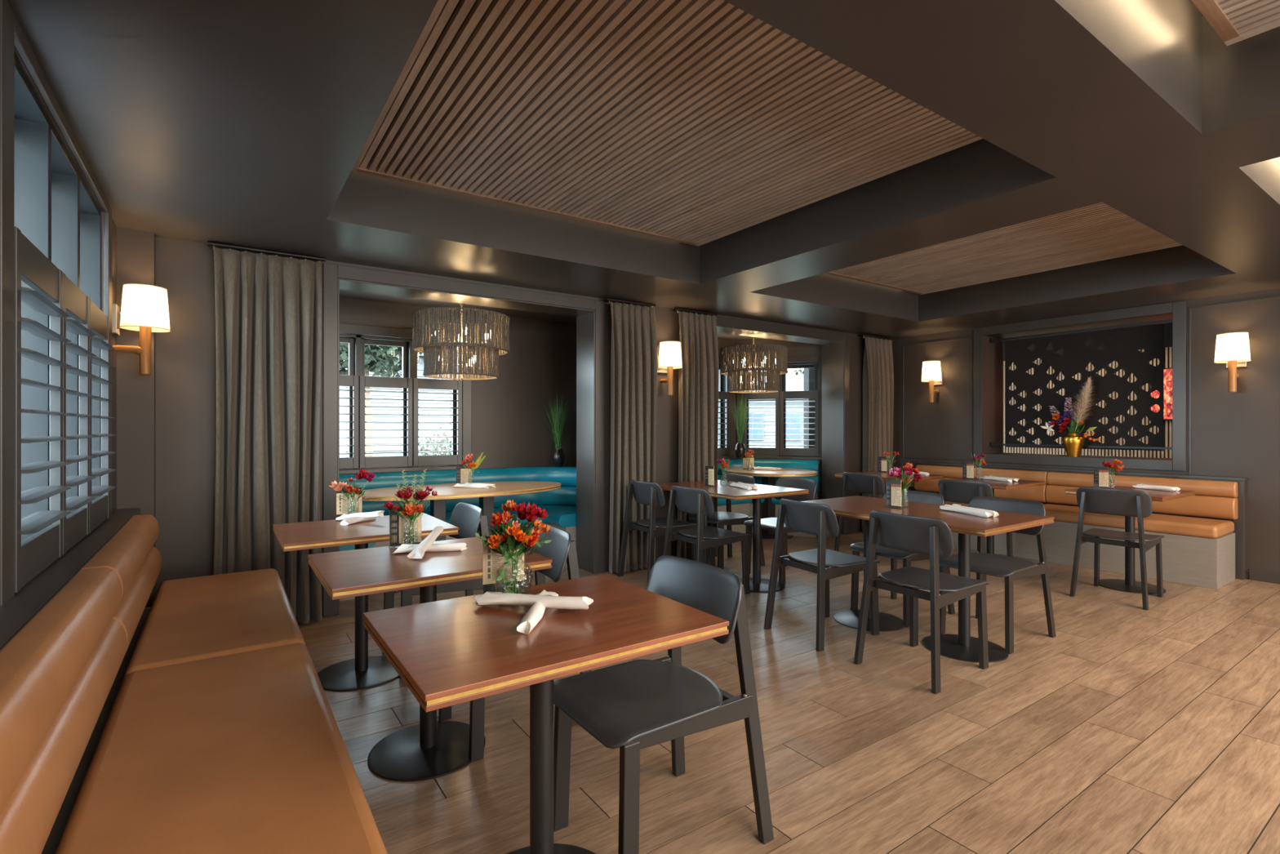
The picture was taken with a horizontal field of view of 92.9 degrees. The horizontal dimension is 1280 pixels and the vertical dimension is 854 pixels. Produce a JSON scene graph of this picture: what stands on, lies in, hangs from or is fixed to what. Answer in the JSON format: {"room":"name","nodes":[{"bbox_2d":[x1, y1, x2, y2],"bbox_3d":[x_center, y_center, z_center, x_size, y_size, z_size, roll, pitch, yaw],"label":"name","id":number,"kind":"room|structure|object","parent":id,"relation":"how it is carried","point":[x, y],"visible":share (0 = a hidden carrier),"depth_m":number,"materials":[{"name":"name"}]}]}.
{"room":"restaurant","nodes":[
{"label":"restaurant","id":0,"kind":"room"},
{"bbox_2d":[13,45,116,512],"bbox_3d":[-0.842,-0.200,0.209,0.200,2.900,8.300,0,0,-35],"label":"wall","id":1,"kind":"structure","parent":0,"point":[16,55],"depth_m":3.23,"materials":[{"name":"grey paint"}]},
{"bbox_2d":[0,0,116,605],"bbox_3d":[-2.217,-0.340,2.280,0.222,1.660,1.890,0,0,-35],"label":"window","id":2,"kind":"structure","parent":1,"relation":"in","point":[55,335],"depth_m":2.06,"materials":[{"name":"paint"}]},
{"bbox_2d":[0,507,140,649],"bbox_3d":[-1.654,0.852,1.657,0.103,0.797,4.205,0,0,-35],"label":"trim","id":3,"kind":"structure","parent":1,"relation":"attached to","point":[33,596],"depth_m":1.82,"materials":[{"name":"paint"}]},
{"bbox_2d":[111,283,170,374],"bbox_3d":[-2.712,-0.523,3.317,0.243,0.477,0.216,0,0,-35],"label":"wall lamp","id":4,"kind":"object","parent":1,"relation":"attached to","point":[144,307],"visible":0.97,"depth_m":3.27,"materials":[{"name":"fabric"}]},
{"bbox_2d":[116,226,892,616],"bbox_3d":[0.056,0.072,5.629,7.425,2.355,0.390,0,0,-35],"label":"wall","id":5,"kind":"structure","parent":0,"point":[166,417],"depth_m":3.61,"materials":[{"name":"grey paint"}]},
{"bbox_2d":[323,262,604,616],"bbox_3d":[-1.286,0.085,4.749,2.156,2.330,0.318,0,0,-35],"label":"trim","id":6,"kind":"structure","parent":5,"relation":"attached to","point":[589,313],"depth_m":4.81,"materials":[{"name":"paint"}]},
{"bbox_2d":[657,341,682,395],"bbox_3d":[0.265,-0.523,5.498,0.216,0.477,0.243,0,0,-35],"label":"wall lamp","id":7,"kind":"object","parent":5,"relation":"attached to","point":[669,357],"visible":0.98,"depth_m":5.42,"materials":[{"name":"fabric"}]},
{"bbox_2d":[693,312,848,534],"bbox_3d":[1.361,0.083,6.571,2.424,2.335,0.318,0,0,-35],"label":"trim","id":8,"kind":"structure","parent":5,"relation":"attached to","point":[835,346],"depth_m":7.12,"materials":[{"name":"paint"}]},
{"bbox_2d":[339,297,735,468],"bbox_3d":[-1.022,0.072,6.362,5.330,2.355,0.180,0,0,-35],"label":"wall","id":9,"kind":"structure","parent":0,"point":[508,422],"depth_m":6.13,"materials":[{"name":"grey paint"}]},
{"bbox_2d":[339,323,471,474],"bbox_3d":[-2.273,-0.242,5.440,1.525,1.285,0.180,0,0,-35],"label":"window","id":10,"kind":"structure","parent":9,"relation":"in","point":[356,380],"depth_m":5.47,"materials":[{"name":"paint"}]},
{"bbox_2d":[717,355,736,458],"bbox_3d":[0.547,-0.242,7.381,1.520,1.285,0.180,0,0,-35],"label":"window","id":11,"kind":"structure","parent":9,"relation":"in","point":[726,450],"depth_m":7.73,"materials":[{"name":"paint"}]},
{"bbox_2d":[6,0,1279,340],"bbox_3d":[1.964,-1.377,2.857,7.425,0.545,9.480,0,0,-35],"label":"ceiling","id":12,"kind":"structure","parent":0,"point":[241,122],"depth_m":2.48,"materials":[{"name":"paint"}]},
{"bbox_2d":[207,240,325,623],"bbox_3d":[-2.304,0.070,3.779,0.620,2.336,0.162,0,0,-35],"label":"curtain","id":13,"kind":"object","parent":12,"relation":"hanging from","point":[268,308],"visible":0.84,"depth_m":3.74,"materials":[{"name":"beige fabric"}]},
{"bbox_2d":[411,303,510,380],"bbox_3d":[-1.462,-0.743,5.003,0.774,0.725,0.774,0,0,31],"label":"chandelier","id":14,"kind":"object","parent":12,"relation":"hanging from","point":[433,343],"visible":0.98,"depth_m":4.74,"materials":[{"name":"metal"}]},
{"bbox_2d":[604,297,657,573],"bbox_3d":[-0.083,0.070,5.314,0.511,2.336,0.156,0,0,-35],"label":"curtain","id":15,"kind":"object","parent":12,"relation":"hanging from","point":[633,349],"visible":0.93,"depth_m":5.26,"materials":[{"name":"beige fabric"}]},
{"bbox_2d":[351,0,982,246],"bbox_3d":[0.089,-1.455,2.969,2.407,0.190,2.259,0,0,-35],"label":"ceiling panel","id":16,"kind":"object","parent":12,"relation":"attached to","point":[695,122],"visible":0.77,"depth_m":2.71,"materials":[{"name":"brown wood"}]},
{"bbox_2d":[673,306,719,559],"bbox_3d":[0.524,0.070,5.729,0.500,2.336,0.156,0,0,-35],"label":"curtain","id":17,"kind":"object","parent":12,"relation":"hanging from","point":[699,375],"visible":0.77,"depth_m":5.68,"materials":[{"name":"beige fabric"}]},
{"bbox_2d":[720,337,787,394],"bbox_3d":[1.317,-0.743,7.062,0.790,0.725,0.790,0,0,-35],"label":"chandelier","id":18,"kind":"object","parent":12,"relation":"hanging from","point":[774,361],"visible":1,"depth_m":6.79,"materials":[{"name":"metal"}]},
{"bbox_2d":[857,333,893,531],"bbox_3d":[2.846,0.070,7.330,0.580,2.336,0.150,0,0,-35],"label":"curtain","id":19,"kind":"object","parent":12,"relation":"hanging from","point":[877,382],"visible":0.73,"depth_m":7.27,"materials":[{"name":"beige fabric"}]},
{"bbox_2d":[824,202,1182,294],"bbox_3d":[2.596,-1.455,4.686,2.270,0.190,2.244,0,0,-35],"label":"ceiling panel","id":20,"kind":"object","parent":12,"relation":"attached to","point":[1098,232],"visible":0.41,"depth_m":4.75,"materials":[{"name":"brown wood"}]},
{"bbox_2d":[1191,0,1279,45],"bbox_3d":[1.747,-1.455,0.560,2.407,0.190,2.262,0,0,-35],"label":"ceiling panel","id":21,"kind":"object","parent":12,"relation":"attached to","point":[1234,21],"visible":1,"depth_m":2.03,"materials":[{"name":"brown wood"}]},
{"bbox_2d":[735,338,822,499],"bbox_3d":[1.866,0.072,7.662,1.420,2.355,0.180,0,0,20],"label":"wall","id":22,"kind":"structure","parent":0,"point":[794,348],"depth_m":7.55,"materials":[{"name":"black paint"}]},
{"bbox_2d":[736,355,822,459],"bbox_3d":[1.764,-0.235,7.646,1.080,1.270,0.180,0,0,20],"label":"window","id":23,"kind":"structure","parent":22,"relation":"in","point":[780,451],"depth_m":7.58,"materials":[{"name":"paint"}]},
{"bbox_2d":[297,531,1279,853],"bbox_3d":[3.343,1.310,3.697,11.500,0.120,9.500,0,0,-35],"label":"floor","id":24,"kind":"structure","parent":0,"point":[1129,729],"depth_m":2.45,"materials":[{"name":"wood"}]},
{"bbox_2d":[0,514,387,853],"bbox_3d":[-1.099,0.848,1.501,0.632,0.805,4.259,0,0,-35],"label":"leather bench","id":25,"kind":"object","parent":24,"relation":"on","point":[200,719],"visible":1,"depth_m":1.44,"materials":[{"name":"brown leather"}]},
{"bbox_2d":[124,568,305,676],"bbox_3d":[-1.860,0.854,2.702,0.524,0.132,1.416,0,0,-35],"label":"seat cushion","id":26,"kind":"object","parent":25,"relation":"on","point":[192,619],"depth_m":2.48,"materials":[{"name":"leather"}]},
{"bbox_2d":[54,642,387,853],"bbox_3d":[-1.055,0.854,1.532,0.524,0.132,1.416,0,0,-35],"label":"seat cushion","id":27,"kind":"object","parent":25,"relation":"on","point":[243,751],"depth_m":1.40,"materials":[{"name":"leather"}]},
{"bbox_2d":[272,512,458,691],"bbox_3d":[-1.393,0.875,3.077,0.755,0.750,0.640,0,0,-35],"label":"dining table","id":28,"kind":"object","parent":24,"relation":"on","point":[363,671],"visible":0.87,"depth_m":3.02,"materials":[{"name":"brown wood"}]},
{"bbox_2d":[336,487,362,517],"bbox_3d":[-1.574,0.413,3.296,0.133,0.174,0.064,0,0,-29],"label":"menu stand","id":29,"kind":"object","parent":28,"relation":"on","point":[342,505],"visible":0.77,"depth_m":3.28,"materials":[{"name":"paper"}]},
{"bbox_2d":[335,510,384,520],"bbox_3d":[-1.470,0.466,3.213,0.296,0.066,0.058,0,0,19],"label":"rolled napkin","id":30,"kind":"object","parent":28,"relation":"on","point":[375,513],"visible":0.89,"depth_m":3.19,"materials":[{"name":"white fabric"}]},
{"bbox_3d":[-1.539,0.442,3.268,0.058,0.115,0.058,0,0,-35],"label":"flower vase","id":31,"kind":"object","parent":28,"relation":"on","visible":0},
{"bbox_2d":[328,468,375,512],"bbox_3d":[-1.532,0.356,3.255,0.197,0.265,0.156,0,0,-4],"label":"flower bouquet","id":32,"kind":"object","parent":31,"relation":"in","point":[362,473],"visible":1,"depth_m":3.25,"materials":[{"name":"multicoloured plant"}]},
{"bbox_2d":[307,535,551,781],"bbox_3d":[-0.817,0.875,2.342,0.750,0.750,0.625,0,0,-35],"label":"dining table","id":33,"kind":"object","parent":24,"relation":"on","point":[430,748],"visible":0.88,"depth_m":2.25,"materials":[{"name":"brown wood"}]},
{"bbox_2d":[389,505,421,546],"bbox_3d":[-0.981,0.413,2.550,0.133,0.174,0.064,0,0,-25],"label":"menu stand","id":34,"kind":"object","parent":33,"relation":"on","point":[397,528],"visible":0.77,"depth_m":2.54,"materials":[{"name":"plastic"}]},
{"bbox_2d":[403,520,417,542],"bbox_3d":[-0.946,0.442,2.511,0.054,0.115,0.054,0,0,-12],"label":"flower vase","id":35,"kind":"object","parent":33,"relation":"on","point":[404,521],"visible":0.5,"depth_m":2.51,"materials":[{"name":"clear glass"}]},
{"bbox_2d":[382,468,438,544],"bbox_3d":[-0.933,0.331,2.498,0.225,0.313,0.151,0,0,-35],"label":"flower bouquet","id":36,"kind":"object","parent":35,"relation":"in","point":[406,493],"visible":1,"depth_m":2.50,"materials":[{"name":"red plant"}]},
{"bbox_2d":[407,525,443,559],"bbox_3d":[-0.857,0.465,2.465,0.058,0.072,0.355,0,0,-4],"label":"rolled napkin","id":37,"kind":"object","parent":33,"relation":"on","point":[418,552],"visible":1,"depth_m":2.40,"materials":[{"name":"white fabric"}]},
{"bbox_2d":[392,542,466,553],"bbox_3d":[-0.839,0.482,2.440,0.279,0.037,0.063,0,0,-11],"label":"rolled napkin","id":38,"kind":"object","parent":33,"relation":"on","point":[403,548],"visible":0.88,"depth_m":2.43,"materials":[{"name":"white fabric"}]},
{"bbox_2d":[382,502,488,678],"bbox_3d":[-1.099,0.847,3.334,0.563,0.807,0.452,0,0,-35],"label":"dining chair","id":39,"kind":"object","parent":24,"relation":"on","point":[468,517],"visible":0.29,"depth_m":3.31,"materials":[{"name":"black plastic"}]},
{"bbox_2d":[339,466,576,600],"bbox_3d":[-1.582,0.825,5.297,2.700,0.850,0.880,0,0,-35],"label":"booth","id":40,"kind":"object","parent":24,"relation":"on","point":[560,504],"visible":0.23,"depth_m":5.61,"materials":[{"name":"teal leather"}]},
{"bbox_2d":[339,505,576,551],"bbox_3d":[-1.554,0.833,5.255,2.500,0.115,0.780,0,0,-35],"label":"seat cushion","id":41,"kind":"object","parent":40,"relation":"on","point":[561,517],"depth_m":5.47,"materials":[{"name":"teal leather"}]},
{"bbox_2d":[362,480,561,541],"bbox_3d":[-1.464,0.875,5.002,1.760,0.750,0.920,0,0,-35],"label":"table","id":42,"kind":"object","parent":24,"relation":"on","point":[445,491],"visible":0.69,"depth_m":4.92,"materials":[{"name":"brown wood"}]},
{"bbox_2d":[455,465,471,484],"bbox_3d":[-1.489,0.413,5.145,0.133,0.174,0.064,0,0,-23],"label":"menu stand","id":43,"kind":"object","parent":42,"relation":"on","point":[462,477],"visible":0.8,"depth_m":5.14,"materials":[{"name":"paper"}]},
{"bbox_2d":[438,524,591,761],"bbox_3d":[-0.537,0.847,2.580,0.563,0.807,0.452,0,0,-35],"label":"dining chair","id":44,"kind":"object","parent":24,"relation":"on","point":[562,548],"visible":0.27,"depth_m":2.54,"materials":[{"name":"black plastic"}]},
{"bbox_2d":[362,573,728,853],"bbox_3d":[-0.258,0.875,1.603,0.765,0.750,0.612,0,0,-35],"label":"dining table","id":45,"kind":"object","parent":24,"relation":"on","point":[447,652],"visible":0.98,"depth_m":1.50,"materials":[{"name":"brown wood"}]},
{"bbox_2d":[482,536,524,592],"bbox_3d":[-0.413,0.413,1.845,0.133,0.174,0.064,0,0,-27],"label":"menu stand","id":46,"kind":"object","parent":45,"relation":"on","point":[492,560],"visible":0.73,"depth_m":1.83,"materials":[{"name":"paper"}]},
{"bbox_2d":[494,553,533,594],"bbox_3d":[-0.367,0.435,1.773,0.112,0.130,0.112,0,0,-35],"label":"flower vase","id":47,"kind":"object","parent":45,"relation":"on","point":[502,564],"visible":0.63,"depth_m":1.76,"materials":[{"name":"clear glass"}]},
{"bbox_2d":[475,499,551,593],"bbox_3d":[-0.367,0.349,1.766,0.186,0.278,0.181,0,0,15],"label":"flower bouquet","id":48,"kind":"object","parent":47,"relation":"in","point":[523,540],"visible":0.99,"depth_m":1.75,"materials":[{"name":"red plant"}]},
{"bbox_2d":[472,591,593,609],"bbox_3d":[-0.292,0.470,1.654,0.344,0.046,0.067,0,0,18],"label":"rolled napkin","id":49,"kind":"object","parent":45,"relation":"on","point":[488,597],"visible":0.97,"depth_m":1.64,"materials":[{"name":"white fabric"}]},
{"bbox_2d":[516,589,558,634],"bbox_3d":[-0.273,0.482,1.609,0.068,0.037,0.320,0,0,2],"label":"rolled napkin","id":50,"kind":"object","parent":45,"relation":"on","point":[535,614],"visible":0.8,"depth_m":1.52,"materials":[{"name":"white fabric"}]},
{"bbox_2d":[617,480,697,582],"bbox_3d":[0.170,0.847,5.070,0.563,0.807,0.452,0,0,-35],"label":"dining chair","id":51,"kind":"object","parent":24,"relation":"on","point":[651,494],"visible":0.83,"depth_m":4.98,"materials":[{"name":"black plastic"}]},
{"bbox_2d":[553,555,773,853],"bbox_3d":[0.047,0.847,1.872,0.563,0.807,0.452,0,0,-35],"label":"dining chair","id":52,"kind":"object","parent":24,"relation":"on","point":[632,706],"visible":0.91,"depth_m":1.83,"materials":[{"name":"grey metal"}]},
{"bbox_2d":[662,484,750,594],"bbox_3d":[0.499,0.847,4.593,0.563,0.807,0.452,0,0,-35],"label":"dining chair","id":53,"kind":"object","parent":24,"relation":"on","point":[699,501],"visible":0.96,"depth_m":4.53,"materials":[{"name":"black wood"}]},
{"bbox_2d":[688,473,764,568],"bbox_3d":[0.771,0.847,5.520,0.563,0.807,0.452,0,0,-35],"label":"dining chair","id":54,"kind":"object","parent":24,"relation":"on","point":[727,517],"visible":0.62,"depth_m":5.49,"materials":[{"name":"black wood"}]},
{"bbox_2d":[657,480,808,592],"bbox_3d":[0.720,0.875,5.083,0.790,0.750,1.121,0,0,-35],"label":"dining table","id":55,"kind":"object","parent":24,"relation":"on","point":[757,584],"visible":0.5,"depth_m":4.78,"materials":[{"name":"brown wood"}]},
{"bbox_2d":[717,458,818,537],"bbox_3d":[1.034,0.825,6.902,2.430,0.850,1.181,0,0,-35],"label":"booth","id":56,"kind":"object","parent":24,"relation":"on","point":[742,506],"visible":0.09,"depth_m":7.30,"materials":[{"name":"teal leather"}]},
{"bbox_2d":[717,491,817,506],"bbox_3d":[1.070,0.833,6.867,2.249,0.115,1.081,0,0,-35],"label":"seat cushion","id":57,"kind":"object","parent":56,"relation":"on","point":[721,502],"depth_m":6.99,"materials":[{"name":"teal leather"}]},
{"bbox_2d":[722,466,817,539],"bbox_3d":[1.488,0.875,7.045,0.980,0.750,1.160,0,0,-35],"label":"table","id":58,"kind":"object","parent":24,"relation":"on","point":[768,477],"visible":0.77,"depth_m":6.97,"materials":[{"name":"brown wood"}]},
{"bbox_2d":[743,476,817,583],"bbox_3d":[1.212,0.847,5.144,0.563,0.807,0.452,0,0,-35],"label":"dining chair","id":59,"kind":"object","parent":24,"relation":"on","point":[768,523],"visible":0.43,"depth_m":5.16,"materials":[{"name":"black wood"}]},
{"bbox_2d":[764,497,879,651],"bbox_3d":[1.123,0.847,3.721,0.563,0.807,0.452,0,0,-31],"label":"dining chair","id":60,"kind":"object","parent":24,"relation":"on","point":[820,520],"visible":0.96,"depth_m":3.65,"materials":[{"name":"black wood"}]},
{"bbox_2d":[834,471,884,559],"bbox_3d":[2.260,0.847,5.950,0.563,0.807,0.452,0,0,-35],"label":"dining chair","id":61,"kind":"object","parent":24,"relation":"on","point":[867,483],"visible":0.35,"depth_m":5.86,"materials":[{"name":"black wood"}]},
{"bbox_2d":[834,471,943,493],"bbox_3d":[2.615,0.875,6.413,0.770,0.750,0.770,0,0,-35],"label":"dining table","id":62,"kind":"object","parent":24,"relation":"on","point":[884,476],"visible":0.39,"depth_m":6.27,"materials":[{"name":"brown wood"}]},
{"bbox_2d":[849,489,955,626],"bbox_3d":[1.755,0.847,4.109,0.563,0.807,0.452,0,0,-35],"label":"dining chair","id":63,"kind":"object","parent":24,"relation":"on","point":[913,495],"visible":0.45,"depth_m":4.07,"materials":[{"name":"black wood"}]},
{"bbox_2d":[853,510,990,693],"bbox_3d":[1.488,0.847,3.191,0.563,0.807,0.452,0,0,-35],"label":"dining chair","id":64,"kind":"object","parent":24,"relation":"on","point":[931,536],"visible":1,"depth_m":3.13,"materials":[{"name":"black wood"}]},
{"bbox_2d":[802,495,1054,662],"bbox_3d":[1.628,0.875,3.694,0.770,0.750,1.275,0,0,-35],"label":"dining table","id":65,"kind":"object","parent":24,"relation":"on","point":[961,646],"visible":0.7,"depth_m":3.44,"materials":[{"name":"brown wood"}]},
{"bbox_2d":[885,479,901,507],"bbox_3d":[1.571,0.413,3.771,0.064,0.174,0.106,0,0,-41],"label":"menu stand","id":66,"kind":"object","parent":65,"relation":"on","point":[893,487],"visible":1,"depth_m":3.77,"materials":[{"name":"plastic"}]},
{"bbox_2d":[939,504,992,517],"bbox_3d":[1.879,0.482,3.514,0.067,0.037,0.368,0,0,-13],"label":"rolled napkin","id":67,"kind":"object","parent":65,"relation":"on","point":[946,507],"visible":1,"depth_m":3.49,"materials":[{"name":"white fabric"}]},
{"bbox_3d":[1.648,0.442,3.805,0.058,0.115,0.058,0,0,-35],"label":"flower vase","id":68,"kind":"object","parent":65,"relation":"on","visible":0},
{"bbox_2d":[887,462,922,505],"bbox_3d":[1.650,0.354,3.804,0.206,0.267,0.158,0,0,-35],"label":"flower bouquet","id":69,"kind":"object","parent":68,"relation":"in","point":[908,470],"visible":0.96,"depth_m":3.79,"materials":[{"name":"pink plant"}]},
{"bbox_2d":[937,479,1013,581],"bbox_3d":[2.826,0.847,5.162,0.563,0.807,0.452,0,0,-35],"label":"dining chair","id":70,"kind":"object","parent":24,"relation":"on","point":[952,491],"visible":0.27,"depth_m":5.08,"materials":[{"name":"black wood"}]},
{"bbox_2d":[937,476,1045,553],"bbox_3d":[3.248,0.875,5.635,0.750,0.750,0.610,0,0,-35],"label":"dining table","id":71,"kind":"object","parent":24,"relation":"on","point":[994,484],"visible":0.3,"depth_m":5.52,"materials":[{"name":"brown wood"}]},
{"bbox_2d":[962,460,973,479],"bbox_3d":[3.140,0.413,5.822,0.064,0.174,0.106,0,0,-41],"label":"menu stand","id":72,"kind":"object","parent":71,"relation":"on","point":[967,466],"visible":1,"depth_m":5.82,"materials":[{"name":"plastic"}]},
{"bbox_2d":[938,496,1056,653],"bbox_3d":[2.125,0.847,3.660,0.563,0.807,0.452,0,0,-35],"label":"dining chair","id":73,"kind":"object","parent":24,"relation":"on","point":[1009,567],"visible":0.77,"depth_m":3.62,"materials":[{"name":"black wood"}]},
{"bbox_2d":[914,461,1247,589],"bbox_3d":[3.923,0.833,5.984,0.649,0.835,2.830,0,0,-35],"label":"leather bench","id":74,"kind":"object","parent":24,"relation":"on","point":[1203,542],"visible":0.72,"depth_m":5.22,"materials":[{"name":"brown leather"}]},
{"bbox_2d":[943,500,1043,506],"bbox_3d":[3.463,0.815,6.535,0.515,0.100,1.396,0,0,-35],"label":"seat cushion","id":75,"kind":"object","parent":74,"relation":"on","point":[944,502],"depth_m":6.31,"materials":[{"name":"leather"}]},
{"bbox_2d":[1043,503,1234,538],"bbox_3d":[4.252,0.815,5.388,0.515,0.100,1.381,0,0,-35],"label":"seat cushion","id":76,"kind":"object","parent":74,"relation":"on","point":[1167,526],"depth_m":5.05,"materials":[{"name":"leather"}]},
{"bbox_2d":[1069,486,1164,609],"bbox_3d":[3.537,0.847,4.500,0.563,0.807,0.452,0,0,-38],"label":"dining chair","id":77,"kind":"object","parent":24,"relation":"on","point":[1120,502],"visible":1,"depth_m":4.43,"materials":[{"name":"black wood"}]},
{"bbox_2d":[1065,484,1195,594],"bbox_3d":[3.859,0.875,4.799,0.755,0.750,0.610,0,0,-35],"label":"dining table","id":78,"kind":"object","parent":24,"relation":"on","point":[1128,584],"visible":0.66,"depth_m":4.74,"materials":[{"name":"brown wood"}]},
{"bbox_2d":[1093,466,1110,488],"bbox_3d":[3.776,0.413,4.985,0.064,0.174,0.106,0,0,-41],"label":"menu stand","id":79,"kind":"object","parent":78,"relation":"on","point":[1100,473],"visible":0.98,"depth_m":4.98,"materials":[{"name":"plastic"}]},
{"bbox_3d":[3.863,0.442,4.996,0.058,0.115,0.058,0,0,-35],"label":"flower vase","id":80,"kind":"object","parent":78,"relation":"on","visible":0},
{"bbox_2d":[1102,457,1124,486],"bbox_3d":[3.867,0.363,4.996,0.189,0.251,0.162,0,0,-35],"label":"flower bouquet","id":81,"kind":"object","parent":80,"relation":"in","point":[1117,468],"visible":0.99,"depth_m":4.98,"materials":[{"name":"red plant"}]},
{"bbox_2d":[804,322,1172,457],"bbox_3d":[5.450,-0.250,8.000,3.250,3.000,5.600,0,0,-35],"label":"wall","id":82,"kind":"structure","parent":0,"point":[809,373],"depth_m":8.95,"materials":[{"name":"black paint"}]},
{"bbox_2d":[1002,346,1172,457],"bbox_3d":[6.507,0.040,9.039,0.030,2.220,4.014,0,0,-35],"label":"wall","id":83,"kind":"structure","parent":82,"relation":"attached to","point":[1090,366],"depth_m":8.80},
{"bbox_2d":[1149,367,1172,420],"bbox_3d":[7.294,-0.440,7.813,0.044,0.700,1.200,0,0,-35],"label":"painting","id":84,"kind":"object","parent":83,"relation":"attached to","point":[1167,372],"visible":0.11,"depth_m":8.14,"materials":[{"name":"red fabric"}]},
{"bbox_2d":[892,288,1279,578],"bbox_3d":[5.428,-0.200,4.768,0.450,2.900,8.700,0,0,-35],"label":"wall","id":85,"kind":"structure","parent":0,"point":[1237,433],"depth_m":5.23,"materials":[{"name":"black paint"}]},
{"bbox_2d":[921,360,942,402],"bbox_3d":[3.405,-0.523,7.096,0.243,0.477,0.216,0,0,-35],"label":"wall lamp","id":86,"kind":"object","parent":85,"relation":"attached to","point":[931,372],"visible":1,"depth_m":7.03,"materials":[{"name":"fabric"}]},
{"bbox_2d":[1062,433,1084,457],"bbox_3d":[4.315,0.179,6.059,0.186,0.232,0.186,0,0,-35],"label":"vase","id":87,"kind":"object","parent":85,"relation":"on","point":[1073,445],"visible":0.93,"depth_m":6.01,"materials":[{"name":"gold metal"}]},
{"bbox_2d":[1040,376,1100,441],"bbox_3d":[4.293,-0.176,6.045,0.345,0.631,0.508,0,0,-35],"label":"flower bouquet","id":88,"kind":"object","parent":87,"relation":"in","point":[1072,425],"visible":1,"depth_m":6.00,"materials":[{"name":"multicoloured plant"}]},
{"bbox_2d":[973,300,1186,471],"bbox_3d":[4.248,-0.358,6.059,0.030,1.491,1.819,0,0,-35],"label":"trim","id":89,"kind":"structure","parent":85,"relation":"attached to","point":[1178,308],"depth_m":5.72,"materials":[{"name":"paint"}]},
{"bbox_2d":[991,319,1172,450],"bbox_3d":[4.406,-0.385,6.162,0.066,1.210,1.615,0,0,-35],"label":"screen","id":90,"kind":"object","parent":85,"relation":"attached to","point":[1077,356],"visible":0.95,"depth_m":6.06,"materials":[{"name":"metal"}]},
{"bbox_2d":[902,296,1279,572],"bbox_3d":[4.740,0.075,5.363,0.010,2.230,5.260,0,0,-35],"label":"trim","id":91,"kind":"structure","parent":85,"relation":"attached to","point":[1276,297],"depth_m":6.83,"materials":[{"name":"paint"}]},
{"bbox_2d":[1214,332,1250,392],"bbox_3d":[4.857,-0.523,4.988,0.243,0.477,0.216,0,0,-35],"label":"wall lamp","id":92,"kind":"object","parent":85,"relation":"attached to","point":[1233,348],"visible":1,"depth_m":4.94,"materials":[{"name":"fabric"}]},
{"bbox_2d":[1248,568,1279,583],"bbox_3d":[6.349,1.205,3.023,0.012,0.090,4.780,0,0,-35],"label":"baseboard","id":93,"kind":"structure","parent":85,"relation":"attached to","point":[1254,574],"depth_m":4.91,"materials":[{"name":"paint"}]},
{"bbox_3d":[-1.636,0.073,5.375,3.500,2.355,1.110,0,0,-35],"label":"wall","id":94,"kind":"structure","parent":0,"visible":0},
{"bbox_2d":[347,464,576,474],"bbox_3d":[-1.572,0.426,5.309,3.230,0.048,0.930,0,0,-35],"label":"trim","id":95,"kind":"structure","parent":94,"relation":"attached to","point":[570,465],"depth_m":6.18,"materials":[{"name":"paint"}]},
{"bbox_2d":[551,448,564,466],"bbox_3d":[-0.823,0.310,6.135,0.128,0.182,0.128,0,0,-35],"label":"vase","id":96,"kind":"object","parent":95,"relation":"on","point":[557,456],"visible":1,"depth_m":6.09,"materials":[{"name":"black ceramic"}]},
{"bbox_2d":[541,394,576,448],"bbox_3d":[-0.823,-0.063,6.139,0.383,0.628,0.408,0,0,14],"label":"ornamental grass","id":97,"kind":"object","parent":96,"relation":"in","point":[557,419],"depth_m":6.11,"materials":[{"name":"green plant"}]},
{"label":"outside","id":98,"kind":"structure","parent":0,"visible":0},
{"bbox_3d":[-5.937,1.710,26.263,100.000,0.080,90.000,0,0,-35],"label":"lawn","id":99,"kind":"structure","parent":98,"visible":0},
{"bbox_2d":[339,342,422,457],"bbox_3d":[-4.279,-0.393,9.543,2.195,4.133,2.098,0,0,-35],"label":"tree","id":100,"kind":"object","parent":99,"relation":"on","point":[377,357],"visible":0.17,"depth_m":9.33,"materials":[{"name":"green plant"}]},
{"bbox_2d":[339,353,451,457],"bbox_3d":[-4.321,-0.830,18.271,9.600,5.000,5.600,0,0,-35],"label":"house","id":101,"kind":"structure","parent":99,"relation":"on","point":[420,357],"depth_m":14.29,"materials":[{"name":"white"}]},
{"bbox_2d":[417,426,451,455],"bbox_3d":[-3.006,0.826,9.338,1.306,1.689,1.323,0,0,-35],"label":"shrub","id":102,"kind":"object","parent":99,"relation":"on","point":[433,446],"visible":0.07,"depth_m":9.22,"materials":[{"name":"green plant"}]},
{"bbox_2d":[717,370,804,448],"bbox_3d":[7.405,-0.580,30.637,16.600,4.500,5.600,0,0,17],"label":"house","id":103,"kind":"structure","parent":99,"relation":"on","point":[793,382],"depth_m":28.45,"materials":[{"name":"white"}]},
{"bbox_3d":[0.934,0.426,7.047,2.630,0.048,0.910,0,0,-35],"label":"trim","id":104,"kind":"structure","parent":0,"visible":0},
{"bbox_2d":[734,442,745,457],"bbox_3d":[1.229,0.283,7.474,0.128,0.182,0.128,0,0,-35],"label":"vase","id":105,"kind":"object","parent":104,"relation":"on","point":[740,449],"visible":0.99,"depth_m":7.43,"materials":[{"name":"black ceramic"}]},
{"bbox_2d":[728,395,752,442],"bbox_3d":[1.239,-0.097,7.410,0.335,0.644,0.385,0,0,14],"label":"ornamental grass","id":106,"kind":"object","parent":105,"relation":"in","point":[740,424],"depth_m":7.42,"materials":[{"name":"green plant"}]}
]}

